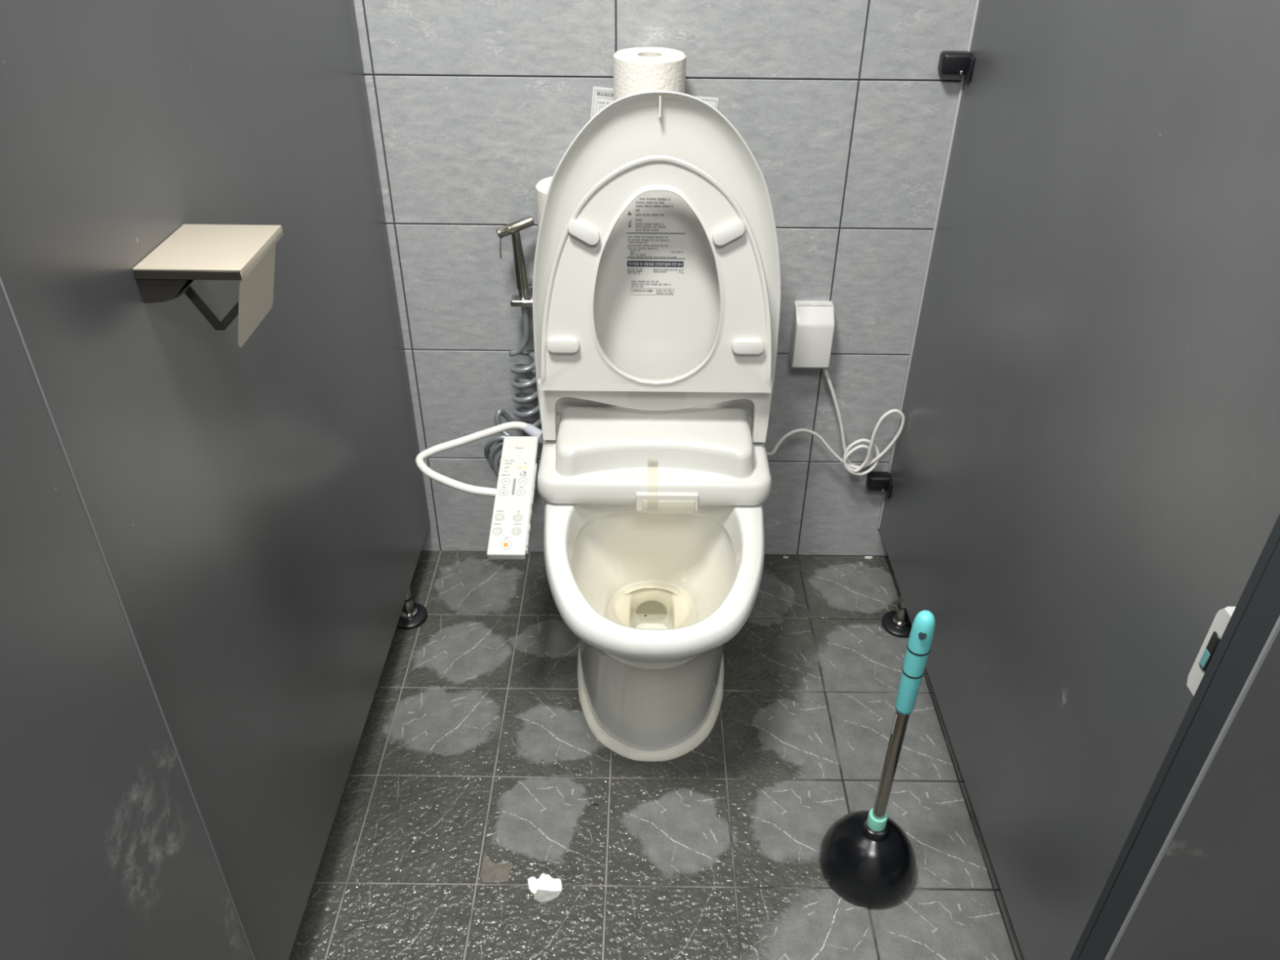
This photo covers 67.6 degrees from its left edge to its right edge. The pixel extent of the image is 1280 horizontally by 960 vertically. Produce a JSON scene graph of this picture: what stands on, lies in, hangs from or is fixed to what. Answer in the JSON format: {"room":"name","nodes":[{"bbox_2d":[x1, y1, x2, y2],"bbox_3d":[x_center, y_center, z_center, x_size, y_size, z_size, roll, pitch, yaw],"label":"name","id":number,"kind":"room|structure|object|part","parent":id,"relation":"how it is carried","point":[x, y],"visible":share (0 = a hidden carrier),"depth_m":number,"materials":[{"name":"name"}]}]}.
{"room":"public toilet stall","nodes":[
{"label":"public toilet stall","id":0,"kind":"room"},
{"bbox_2d":[288,551,1024,959],"bbox_3d":[0.042,1.050,0.932,3.100,0.080,3.200,1,35,0],"label":"floor","id":1,"kind":"structure","parent":0,"point":[477,739],"depth_m":1.60,"materials":[{"name":"tile"}]},
{"bbox_2d":[0,0,430,959],"bbox_3d":[-0.469,-0.343,1.112,0.074,2.000,1.124,1,35,0],"label":"wall","id":2,"kind":"structure","parent":1,"relation":"on","point":[258,511],"depth_m":1.08,"materials":[{"name":"grey laminate"}]},
{"bbox_2d":[132,224,283,347],"bbox_3d":[-0.409,-0.189,0.933,0.099,0.083,0.116,1,35,0],"label":"paper holder","id":3,"kind":"object","parent":2,"relation":"attached to","point":[244,253],"visible":1,"depth_m":0.90,"materials":[{"name":"beige metal"}]},
{"bbox_3d":[-0.421,-0.173,0.900,0.044,0.066,0.002,1,35,0],"label":"roll arm","id":4,"kind":"part","parent":3,"relation":"part of","materials":[{"name":"grey metal"}]},
{"bbox_2d":[132,224,281,271],"bbox_3d":[-0.409,-0.222,0.910,0.098,0.002,0.116,1,35,0],"label":"shelf","id":5,"kind":"object","parent":3,"relation":"attached to","point":[192,247],"depth_m":0.90,"materials":[{"name":"beige metal"}]},
{"bbox_2d":[480,853,514,882],"bbox_3d":[-0.223,0.607,1.498,0.052,0.002,0.052,1,35,0],"label":"paper scrap","id":6,"kind":"object","parent":1,"relation":"on","point":[491,872],"visible":1,"depth_m":1.49,"materials":[{"name":"grey paper"}]},
{"bbox_2d":[528,872,561,902],"bbox_3d":[-0.145,0.626,1.471,0.050,0.002,0.048,-13,37,-19],"label":"scrap","id":7,"kind":"object","parent":1,"relation":"on","point":[545,888],"visible":1,"depth_m":1.47,"materials":[{"name":"white paper"}]},
{"bbox_2d":[532,90,781,761],"bbox_3d":[0.025,-0.056,1.567,0.415,1.018,0.683,1,35,0],"label":"toilet","id":8,"kind":"object","parent":1,"relation":"on","point":[656,286],"visible":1,"depth_m":1.59,"materials":[{"name":"ceramic"}]},
{"bbox_2d":[415,421,543,559],"bbox_3d":[-0.281,0.000,1.624,0.223,0.064,0.352,1,35,0],"label":"control panel","id":9,"kind":"object","parent":8,"relation":"attached to","point":[514,491],"visible":0.98,"depth_m":1.60,"materials":[{"name":"white plastic"}]},
{"bbox_2d":[493,457,526,524],"bbox_3d":[-0.209,0.016,1.587,0.052,0.043,0.225,1,35,0],"label":"print","id":10,"kind":"object","parent":9,"relation":"on","point":[510,491],"depth_m":1.58,"materials":[{"name":"grey plastic"}]},
{"bbox_2d":[535,176,552,231],"bbox_3d":[-0.121,-0.457,1.641,0.111,0.102,0.111,1,35,0],"label":"toilet roll","id":11,"kind":"object","parent":8,"relation":"on","point":[542,186],"visible":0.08,"depth_m":1.60,"materials":[{"name":"white paper"}]},
{"bbox_3d":[0.022,0.204,1.739,0.378,0.395,0.671,1,35,0],"label":"bowl","id":12,"kind":"part","parent":8,"relation":"part of","materials":[{"name":"white ceramic"}]},
{"bbox_2d":[626,198,685,293],"bbox_3d":[0.026,-0.381,1.569,0.098,0.158,0.018,1,35,0],"label":"print","id":13,"kind":"object","parent":8,"relation":"attached to","point":[655,228],"depth_m":1.57,"materials":[{"name":"grey"}]},
{"bbox_3d":[0.028,-0.321,1.516,0.384,0.374,0.077,1,35,0],"label":"seat","id":14,"kind":"part","parent":8,"relation":"part of","materials":[{"name":"white plastic"}]},
{"bbox_3d":[0.028,-0.337,1.582,0.415,0.573,0.096,1,35,0],"label":"lid","id":15,"kind":"part","parent":8,"relation":"part of","materials":[{"name":"white plastic"}]},
{"bbox_3d":[0.013,-0.457,1.642,0.114,0.103,0.114,1,35,0],"label":"toilet roll","id":16,"kind":"object","parent":8,"relation":"on","visible":0},
{"bbox_3d":[0.015,-0.541,1.584,0.114,0.103,0.114,1,35,0],"label":"toilet roll","id":17,"kind":"object","parent":16,"relation":"on","visible":0},
{"bbox_2d":[613,47,686,100],"bbox_3d":[0.015,-0.625,1.526,0.114,0.104,0.114,1,35,0],"label":"toilet roll","id":18,"kind":"object","parent":17,"relation":"on","point":[635,69],"visible":0.68,"depth_m":1.48,"materials":[{"name":"white paper"}]},
{"bbox_2d":[864,555,872,559],"bbox_3d":[0.511,0.173,2.134,0.018,0.003,0.007,1,35,0],"label":"chip","id":19,"kind":"object","parent":1,"relation":"on","point":[867,557],"visible":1,"depth_m":2.13,"materials":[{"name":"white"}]},
{"bbox_2d":[819,609,935,908],"bbox_3d":[0.358,0.388,1.352,0.148,0.537,0.148,1,35,0],"label":"plunger","id":20,"kind":"object","parent":1,"relation":"on","point":[865,856],"visible":1,"depth_m":1.43,"materials":[{"name":"black rubber"}]},
{"bbox_2d":[819,810,915,908],"bbox_3d":[0.356,0.564,1.474,0.148,0.110,0.148,1,35,0],"label":"cup","id":21,"kind":"object","parent":20,"relation":"on","point":[868,864],"depth_m":1.44,"materials":[{"name":"black rubber"}]},
{"bbox_2d":[866,0,1279,959],"bbox_3d":[0.528,-0.333,1.111,0.094,2.000,1.126,1,35,0],"label":"wall","id":22,"kind":"structure","parent":1,"relation":"on","point":[1083,472],"depth_m":1.12,"materials":[{"name":"grey laminate"}]},
{"bbox_3d":[0.530,-0.680,1.551,0.004,1.909,0.006,1,35,0],"label":"edge trim","id":23,"kind":"part","parent":22,"relation":"part of","materials":[{"name":"grey"}]},
{"bbox_2d":[1070,513,1279,959],"bbox_3d":[1.007,0.009,0.623,1.138,2.000,0.060,1,35,0],"label":"door","id":24,"kind":"structure","parent":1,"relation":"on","point":[1196,874],"depth_m":0.81,"materials":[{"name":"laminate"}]},
{"bbox_3d":[1.008,-0.032,0.595,1.136,1.900,0.032,1,35,0],"label":"panel","id":25,"kind":"part","parent":24,"relation":"part of","materials":[{"name":"grey laminate"}]},
{"bbox_2d":[1186,606,1235,696],"bbox_3d":[0.485,0.138,0.767,0.064,0.088,0.023,1,35,0],"label":"latch keeper","id":26,"kind":"object","parent":24,"relation":"attached to","point":[1221,620],"visible":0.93,"depth_m":0.76,"materials":[{"name":"grey plastic"}]},
{"bbox_3d":[-0.956,-0.015,0.630,1.043,2.000,0.060,1,35,0],"label":"post","id":27,"kind":"object","parent":1,"relation":"on","visible":0},
{"bbox_2d":[0,276,255,959],"bbox_3d":[-0.419,0.101,0.382,0.034,1.900,0.665,1,35,0],"label":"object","id":28,"kind":"structure","parent":27,"relation":"attached to","point":[107,851],"depth_m":0.68,"materials":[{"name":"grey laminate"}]},
{"bbox_2d":[353,0,976,555],"bbox_3d":[0.063,-0.891,1.475,3.100,2.502,0.100,1,35,0],"label":"wall","id":29,"kind":"structure","parent":0,"point":[845,110],"depth_m":1.66,"materials":[{"name":"grey tile"}]},
{"bbox_2d":[510,279,533,306],"bbox_3d":[-0.210,-0.340,1.759,0.051,0.040,0.064,1,35,0],"label":"bracket","id":30,"kind":"object","parent":29,"relation":"attached to","point":[515,301],"visible":0.5,"depth_m":1.74,"materials":[{"name":"silver metal"}]},
{"bbox_2d":[484,215,541,478],"bbox_3d":[-0.236,-0.232,1.804,0.153,0.536,0.064,-18,39,-25],"label":"bidet sprayer","id":31,"kind":"object","parent":30,"relation":"hanging from","point":[513,228],"visible":0.73,"depth_m":1.82,"materials":[{"name":"silver metal"}]},
{"bbox_3d":[-0.214,-0.393,1.700,0.023,0.108,0.022,1,35,0],"label":"handle","id":32,"kind":"part","parent":31,"relation":"part of","materials":[{"name":"silver metal"}]},
{"bbox_3d":[-0.211,-0.327,1.746,0.049,0.012,0.028,1,35,0],"label":"clip plate","id":33,"kind":"part","parent":30,"relation":"part of","materials":[{"name":"silver metal"}]},
{"bbox_3d":[-0.194,-0.347,1.768,0.020,0.040,0.040,1,35,0],"label":"wall stem","id":34,"kind":"part","parent":30,"relation":"part of","materials":[{"name":"silver metal"}]},
{"bbox_2d":[590,86,718,119],"bbox_3d":[0.015,-0.558,1.642,0.230,0.220,0.003,1,35,0],"label":"instruction sheet","id":35,"kind":"object","parent":29,"relation":"attached to","point":[602,96],"visible":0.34,"depth_m":1.59,"materials":[{"name":"white paper"}]},
{"bbox_2d":[766,300,905,475],"bbox_3d":[0.339,-0.153,1.848,0.339,0.366,0.154,-16,38,-23],"label":"power adapter","id":36,"kind":"object","parent":29,"relation":"attached to","point":[812,330],"visible":0.96,"depth_m":1.80,"materials":[{"name":"white plastic"}]},
{"bbox_3d":[0.348,-0.093,1.865,0.339,0.248,0.111,-16,38,-23],"label":"cord","id":37,"kind":"part","parent":36,"relation":"part of","materials":[{"name":"white plastic"}]}
]}

